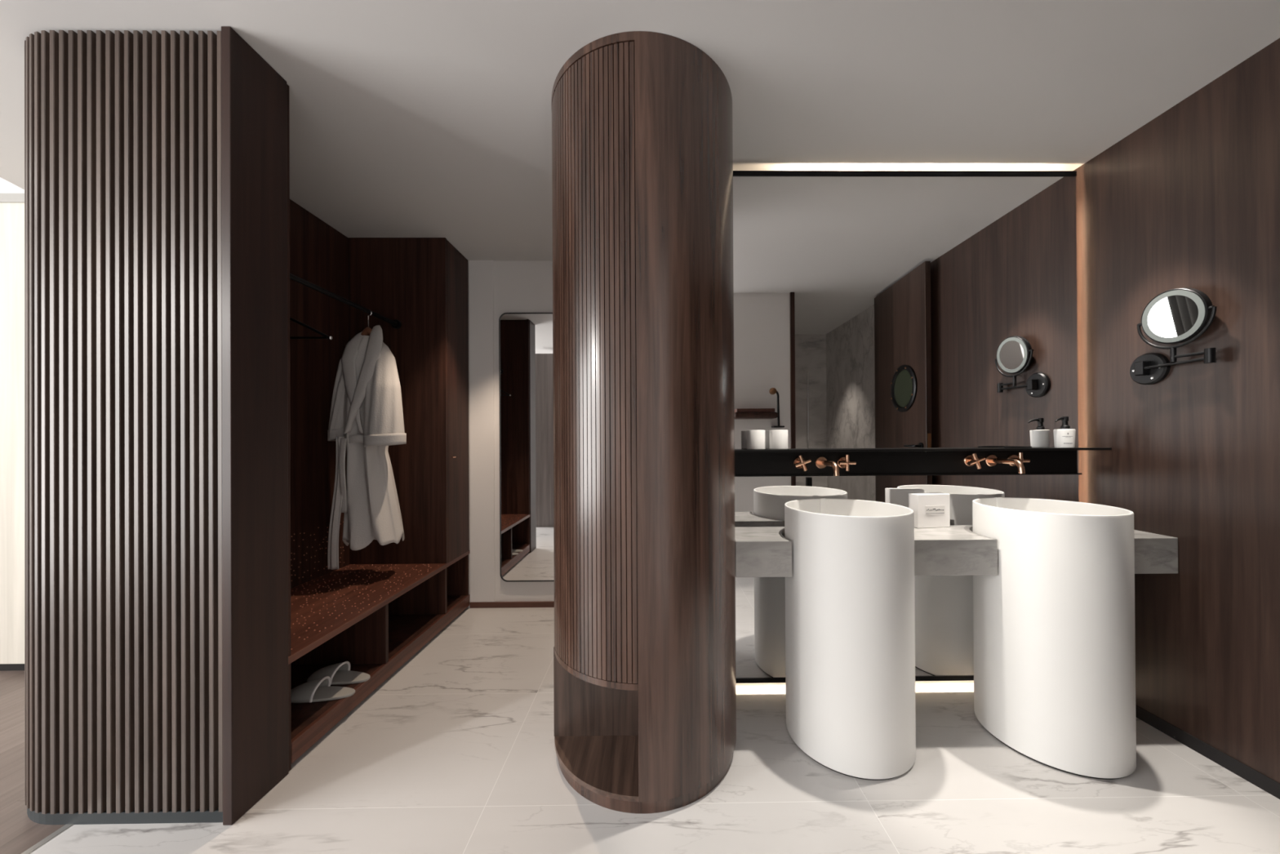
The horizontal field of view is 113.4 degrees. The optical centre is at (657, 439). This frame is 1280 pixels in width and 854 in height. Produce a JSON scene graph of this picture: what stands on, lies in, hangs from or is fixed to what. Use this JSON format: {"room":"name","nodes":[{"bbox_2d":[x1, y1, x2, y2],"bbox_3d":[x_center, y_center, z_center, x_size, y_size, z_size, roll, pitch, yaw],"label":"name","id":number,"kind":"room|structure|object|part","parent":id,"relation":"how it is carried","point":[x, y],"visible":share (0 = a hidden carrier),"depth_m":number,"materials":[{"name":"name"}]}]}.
{"room":"hotel bathroom","nodes":[
{"label":"hotel bathroom","id":0,"kind":"room"},
{"bbox_2d":[0,202,24,663],"bbox_3d":[-3.683,-0.033,2.206,3.080,2.365,0.115,0,0,-1],"label":"wall","id":1,"kind":"structure","parent":0,"point":[11,214],"depth_m":2.15,"materials":[{"name":"white paint"}]},
{"bbox_2d":[0,193,24,202],"bbox_3d":[-3.689,-1.238,2.207,3.080,0.045,0.120,0,0,-1],"label":"trim","id":2,"kind":"structure","parent":1,"relation":"on","point":[4,197],"depth_m":2.15,"materials":[{"name":"grey"}]},
{"bbox_2d":[0,663,24,671],"bbox_3d":[-3.676,1.173,2.212,3.080,0.045,0.095,0,0,-1],"label":"baseboard","id":3,"kind":"structure","parent":1,"relation":"attached to","point":[3,667],"depth_m":2.17,"materials":[{"name":"black"}]},
{"bbox_2d":[467,260,554,607],"bbox_3d":[-1.071,-0.042,3.030,2.320,2.450,0.120,0,0,-1],"label":"wall","id":4,"kind":"structure","parent":0,"point":[519,286],"depth_m":2.97,"materials":[{"name":"white paint"}]},
{"bbox_2d":[470,601,554,608],"bbox_3d":[-0.612,1.161,2.963,1.416,0.038,0.015,0,0,-1],"label":"baseboard","id":5,"kind":"structure","parent":4,"relation":"attached to","point":[481,604],"depth_m":2.95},
{"bbox_2d":[498,312,554,582],"bbox_3d":[-0.819,0.051,2.959,0.579,1.888,0.024,0,0,-1],"label":"wall mirror","id":6,"kind":"object","parent":4,"relation":"attached to","point":[525,339],"visible":0.52,"depth_m":2.95,"materials":[{"name":"clear mirror"}]},
{"bbox_2d":[0,0,1279,260],"bbox_3d":[-0.481,-1.310,-0.101,5.550,0.060,6.400,0,0,-1],"label":"ceiling","id":7,"kind":"structure","parent":0,"point":[409,118],"depth_m":1.48,"materials":[{"name":"grey paint"}]},
{"bbox_2d":[0,177,24,193],"bbox_3d":[-4.132,-1.452,2.313,2.200,0.500,0.100,0,0,-1],"label":"cove","id":8,"kind":"object","parent":7,"relation":"in","point":[6,187],"depth_m":2.27,"materials":[{"name":"white paint"}]},
{"bbox_2d":[0,607,1279,853],"bbox_3d":[-1.442,1.205,-0.119,7.500,0.060,6.400,0,0,-1],"label":"floor","id":9,"kind":"structure","parent":0,"point":[454,752],"depth_m":1.38,"materials":[{"name":"white stone"}]},
{"bbox_2d":[21,824,72,853],"bbox_3d":[-1.785,1.205,-0.522,0.022,0.062,5.600,0,0,-1],"label":"trim","id":10,"kind":"structure","parent":9,"relation":"on","point":[64,828],"depth_m":1.24,"materials":[{"name":"silver metal"}]},
{"bbox_2d":[24,26,469,825],"bbox_3d":[-1.718,-0.041,2.120,0.837,2.449,1.679,0,0,-1],"label":"wardrobe","id":11,"kind":"object","parent":9,"relation":"on","point":[180,460],"visible":0.98,"depth_m":1.30,"materials":[{"name":"brown wood"}]},
{"bbox_3d":[-1.321,-0.046,1.385,0.029,2.448,0.200,0,0,-1],"label":"panel","id":12,"kind":"part","parent":11,"relation":"part of","materials":[{"name":"brown wood"}]},
{"bbox_2d":[289,316,332,339],"bbox_3d":[-1.617,-0.536,1.799,0.424,0.212,0.038,0,0,-1],"label":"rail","id":13,"kind":"object","parent":11,"relation":"hanging from","point":[324,335],"visible":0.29,"depth_m":1.80,"materials":[{"name":"black metal"}]},
{"bbox_3d":[-1.937,-0.049,2.136,0.030,2.428,1.639,0,0,-1],"label":"panel","id":14,"kind":"part","parent":11,"relation":"part of","materials":[{"name":"brown wood"}]},
{"bbox_2d":[290,675,355,702],"bbox_3d":[-1.430,1.049,1.779,0.276,0.074,0.113,0,0,-4],"label":"slipper","id":15,"kind":"object","parent":11,"relation":"on","point":[318,690],"visible":0.91,"depth_m":1.76,"materials":[{"name":"grey fabric"}]},
{"bbox_2d":[306,661,370,684],"bbox_3d":[-1.442,1.049,1.904,0.276,0.074,0.113,0,0,3],"label":"slipper","id":16,"kind":"object","parent":11,"relation":"on","point":[340,673],"visible":0.87,"depth_m":1.89,"materials":[{"name":"grey fabric"}]},
{"bbox_3d":[-1.625,-0.722,2.056,0.024,0.024,1.140,0,0,-1],"label":"hanging rail","id":17,"kind":"part","parent":11,"relation":"part of","materials":[{"name":"black metal"}]},
{"bbox_2d":[360,310,372,335],"bbox_3d":[-1.632,-0.623,2.375,0.183,0.224,0.053,0,0,-1],"label":"hanger","id":18,"kind":"object","parent":11,"relation":"hanging from","point":[366,331],"visible":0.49,"depth_m":2.35,"materials":[{"name":"brown wood"}]},
{"bbox_3d":[-1.631,-0.573,2.375,0.183,0.125,0.053,0,0,-1],"label":"arm","id":19,"kind":"part","parent":18,"relation":"part of","materials":[{"name":"brown wood"}]},
{"bbox_2d":[327,324,406,569],"bbox_3d":[-1.615,0.018,2.357,0.470,1.342,0.292,0,0,-1],"label":"bathrobe","id":20,"kind":"object","parent":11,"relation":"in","point":[366,413],"visible":0.98,"depth_m":2.28,"materials":[{"name":"grey fabric"}]},
{"bbox_3d":[-1.615,1.099,2.215,0.600,0.020,1.471,0,0,-1],"label":"board","id":21,"kind":"part","parent":11,"relation":"part of","materials":[{"name":"brown wood"}]},
{"bbox_3d":[-1.616,0.788,2.216,0.603,0.026,1.471,0,0,-1],"label":"bench seat","id":22,"kind":"part","parent":11,"relation":"part of","materials":[{"name":"brown wood"}]},
{"bbox_3d":[-1.323,1.124,2.227,0.018,0.075,1.453,0,0,-1],"label":"rail","id":23,"kind":"part","parent":11,"relation":"part of","materials":[{"name":"brown wood"}]},
{"bbox_2d":[391,319,401,328],"bbox_3d":[-1.631,-0.720,2.619,0.056,0.056,0.015,0,0,-1],"label":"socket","id":24,"kind":"object","parent":11,"relation":"attached to","point":[397,325],"depth_m":2.61,"materials":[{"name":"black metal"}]},
{"bbox_3d":[-1.626,-0.245,2.634,0.602,2.039,0.018,0,0,-1],"label":"panel","id":25,"kind":"part","parent":11,"relation":"part of","materials":[{"name":"brown wood"}]},
{"bbox_3d":[-1.335,-0.242,2.799,0.018,2.041,0.301,0,0,-1],"label":"door","id":26,"kind":"part","parent":11,"relation":"part of","materials":[{"name":"brown wood"}]},
{"bbox_2d":[551,31,736,813],"bbox_3d":[-0.053,-0.052,1.659,0.700,2.450,0.700,0,0,-1],"label":"column","id":27,"kind":"structure","parent":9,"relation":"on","point":[645,668],"depth_m":1.34,"materials":[{"name":"brown wood"}]},
{"bbox_3d":[-0.275,-0.241,1.489,0.139,2.006,0.534,0,0,-38],"label":"fluted door","id":28,"kind":"part","parent":27,"relation":"part of","materials":[{"name":"brown wood"}]},
{"bbox_2d":[554,735,638,801],"bbox_3d":[-0.228,1.120,1.518,0.334,0.017,0.429,0,0,-1],"label":"niche shelf","id":29,"kind":"object","parent":27,"relation":"attached to","point":[606,766],"depth_m":1.44,"materials":[{"name":"brown wood"}]},
{"bbox_3d":[-0.267,0.774,1.487,0.144,0.020,0.536,0,0,-38],"label":"door rail","id":30,"kind":"part","parent":27,"relation":"part of","materials":[{"name":"brown wood"}]},
{"bbox_2d":[734,526,791,577],"bbox_3d":[0.424,0.456,1.731,0.374,0.138,0.267,0,0,-1],"label":"countertop","id":31,"kind":"structure","parent":27,"relation":"attached to","point":[760,551],"depth_m":1.60,"materials":[{"name":"grey stone"}]},
{"bbox_2d":[784,497,915,780],"bbox_3d":[0.748,0.716,1.664,0.464,0.905,0.464,0,0,-1],"label":"basin","id":32,"kind":"object","parent":9,"relation":"on","point":[850,602],"visible":1,"depth_m":1.46,"materials":[{"name":"white ceramic"}]},
{"bbox_2d":[972,497,1136,779],"bbox_3d":[1.540,0.712,1.663,0.464,0.905,0.464,0,0,-1],"label":"basin","id":33,"kind":"object","parent":9,"relation":"on","point":[1054,634],"visible":1,"depth_m":1.48,"materials":[{"name":"white ceramic"}]},
{"bbox_2d":[914,524,997,575],"bbox_3d":[1.150,0.452,1.739,0.539,0.138,0.267,0,0,-1],"label":"countertop","id":34,"kind":"structure","parent":33,"relation":"attached to","point":[954,549],"depth_m":1.61,"materials":[{"name":"grey stone"}]},
{"bbox_2d":[908,492,950,528],"bbox_3d":[1.194,0.309,1.846,0.155,0.146,0.059,0,0,-8],"label":"tissue box","id":35,"kind":"object","parent":34,"relation":"on","point":[931,509],"visible":0.96,"depth_m":1.82,"materials":[{"name":"white"}]},
{"bbox_3d":[1.201,0.303,1.819,0.092,0.034,0.003,0,0,-8],"label":"name plate","id":36,"kind":"part","parent":35,"relation":"part of","materials":[{"name":"white paper"}]},
{"bbox_2d":[736,680,973,685],"bbox_3d":[1.042,-0.055,2.561,1.897,2.450,1.100,0,0,-1],"label":"wall","id":37,"kind":"structure","parent":0,"point":[916,682],"depth_m":2.01,"materials":[{"name":"white paint"}]},
{"bbox_2d":[733,170,1079,683],"bbox_3d":[1.014,-0.064,1.964,1.869,2.352,0.063,0,0,-1],"label":"vanity mirror","id":38,"kind":"object","parent":37,"relation":"attached to","point":[873,308],"visible":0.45,"depth_m":1.94,"materials":[{"name":"clear glass"}]},
{"bbox_2d":[734,447,1111,476],"bbox_3d":[1.062,0.103,1.879,1.840,0.124,0.114,0,0,-1],"label":"wall shelf","id":39,"kind":"object","parent":38,"relation":"attached to","point":[1043,460],"visible":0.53,"depth_m":1.92,"materials":[{"name":"black paint"}]},
{"bbox_2d":[746,430,764,449],"bbox_3d":[0.438,0.001,1.871,0.080,0.086,0.080,0,0,-1],"label":"tumbler","id":40,"kind":"object","parent":39,"relation":"on","point":[755,438],"visible":1,"depth_m":1.84,"materials":[{"name":"white ceramic"}]},
{"bbox_2d":[768,429,787,449],"bbox_3d":[0.540,0.000,1.872,0.080,0.086,0.080,0,0,-1],"label":"tumbler","id":41,"kind":"object","parent":39,"relation":"on","point":[778,437],"visible":1,"depth_m":1.84,"materials":[{"name":"white ceramic"}]},
{"bbox_2d":[793,454,856,475],"bbox_3d":[0.748,0.110,1.833,0.273,0.086,0.173,0,0,-1],"label":"tap","id":42,"kind":"object","parent":39,"relation":"attached to","point":[821,462],"visible":1,"depth_m":1.87,"materials":[{"name":"gold metal"}]},
{"bbox_3d":[0.647,0.105,1.889,0.074,0.074,0.044,0,0,-1],"label":"cross handle","id":43,"kind":"part","parent":42,"relation":"part of","materials":[{"name":"gold metal"}]},
{"bbox_3d":[0.748,0.123,1.833,0.023,0.061,0.173,0,0,-1],"label":"spout","id":44,"kind":"part","parent":42,"relation":"part of","materials":[{"name":"gold metal"}]},
{"bbox_3d":[0.848,0.104,1.891,0.072,0.072,0.044,0,0,-1],"label":"cross handle","id":45,"kind":"part","parent":42,"relation":"part of","materials":[{"name":"gold metal"}]},
{"bbox_3d":[1.061,0.046,1.879,1.840,0.010,0.114,0,0,-1],"label":"shelf plate","id":46,"kind":"part","parent":39,"relation":"part of","materials":[{"name":"black paint"}]},
{"bbox_2d":[963,452,1030,473],"bbox_3d":[1.530,0.101,1.841,0.273,0.086,0.173,0,0,-1],"label":"tap","id":47,"kind":"object","parent":39,"relation":"attached to","point":[991,460],"visible":1,"depth_m":1.88,"materials":[{"name":"gold metal"}]},
{"bbox_3d":[1.429,0.096,1.896,0.074,0.074,0.044,0,0,-1],"label":"cross handle","id":48,"kind":"part","parent":47,"relation":"part of","materials":[{"name":"gold metal"}]},
{"bbox_3d":[1.530,0.114,1.841,0.023,0.061,0.173,0,0,-1],"label":"spout","id":49,"kind":"part","parent":47,"relation":"part of","materials":[{"name":"gold metal"}]},
{"bbox_3d":[1.629,0.094,1.899,0.072,0.072,0.044,0,0,-1],"label":"cross handle","id":50,"kind":"part","parent":47,"relation":"part of","materials":[{"name":"gold metal"}]},
{"bbox_2d":[1004,446,1031,448],"bbox_3d":[1.611,0.033,1.880,0.142,0.008,0.011,0,0,-10],"label":"comb","id":51,"kind":"object","parent":39,"relation":"on","point":[1004,446],"visible":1,"depth_m":1.88,"materials":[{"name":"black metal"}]},
{"bbox_2d":[1053,416,1075,448],"bbox_3d":[1.824,-0.034,1.885,0.075,0.140,0.072,0,0,29],"label":"soap dispenser","id":52,"kind":"object","parent":39,"relation":"on","point":[1064,437],"visible":1,"depth_m":1.87,"materials":[{"name":"white stone"}]},
{"bbox_2d":[1053,428,1075,448],"bbox_3d":[1.826,-0.005,1.885,0.072,0.084,0.072,0,0,-1],"label":"bottle","id":53,"kind":"object","parent":52,"relation":"attached to","point":[1063,437],"depth_m":1.86,"materials":[{"name":"white ceramic"}]},
{"bbox_2d":[1074,37,1279,782],"bbox_3d":[2.077,-0.066,1.131,0.143,2.450,1.980,0,0,-1],"label":"wall","id":54,"kind":"structure","parent":0,"point":[1190,197],"depth_m":1.55,"materials":[{"name":"brown wood"}]},
{"bbox_2d":[1133,529,1177,573],"bbox_3d":[1.828,0.448,1.746,0.346,0.138,0.267,0,0,-1],"label":"countertop","id":55,"kind":"structure","parent":54,"relation":"attached to","point":[1154,553],"depth_m":1.61,"materials":[{"name":"grey stone"}]},
{"bbox_2d":[1129,287,1217,384],"bbox_3d":[1.968,-0.396,1.617,0.062,0.347,0.293,0,0,-1],"label":"makeup mirror","id":56,"kind":"object","parent":54,"relation":"attached to","point":[1177,315],"visible":1,"depth_m":1.59,"materials":[{"name":"black metal"}]},
{"bbox_3d":[1.988,-0.286,1.700,0.020,0.128,0.128,0,0,-1],"label":"wall plate","id":57,"kind":"part","parent":56,"relation":"part of","materials":[{"name":"black metal"}]},
{"bbox_3d":[1.960,-0.324,1.596,0.016,0.058,0.016,0,0,-1],"label":"stem","id":58,"kind":"part","parent":56,"relation":"part of","materials":[{"name":"black metal"}]},
{"bbox_2d":[1147,294,1198,337],"bbox_3d":[1.950,-0.466,1.591,0.021,0.155,0.156,0,0,-1],"label":"mirror glass","id":59,"kind":"object","parent":56,"relation":"attached to","point":[1169,316],"depth_m":1.59,"materials":[{"name":"white"}]},
{"bbox_3d":[1.961,-0.288,1.596,0.011,0.015,0.202,0,0,-3],"label":"arm","id":60,"kind":"part","parent":56,"relation":"part of","materials":[{"name":"black metal"}]},
{"bbox_3d":[1.963,-0.313,1.545,0.011,0.012,0.101,0,0,-3],"label":"arm","id":61,"kind":"part","parent":56,"relation":"part of","materials":[{"name":"black metal"}]},
{"bbox_2d":[1135,704,1279,799],"bbox_3d":[2.010,1.135,1.087,0.004,0.050,1.860,0,0,-1],"label":"baseboard","id":62,"kind":"structure","parent":54,"relation":"attached to","point":[1247,773],"depth_m":1.52,"materials":[{"name":"black metal"}]}
]}

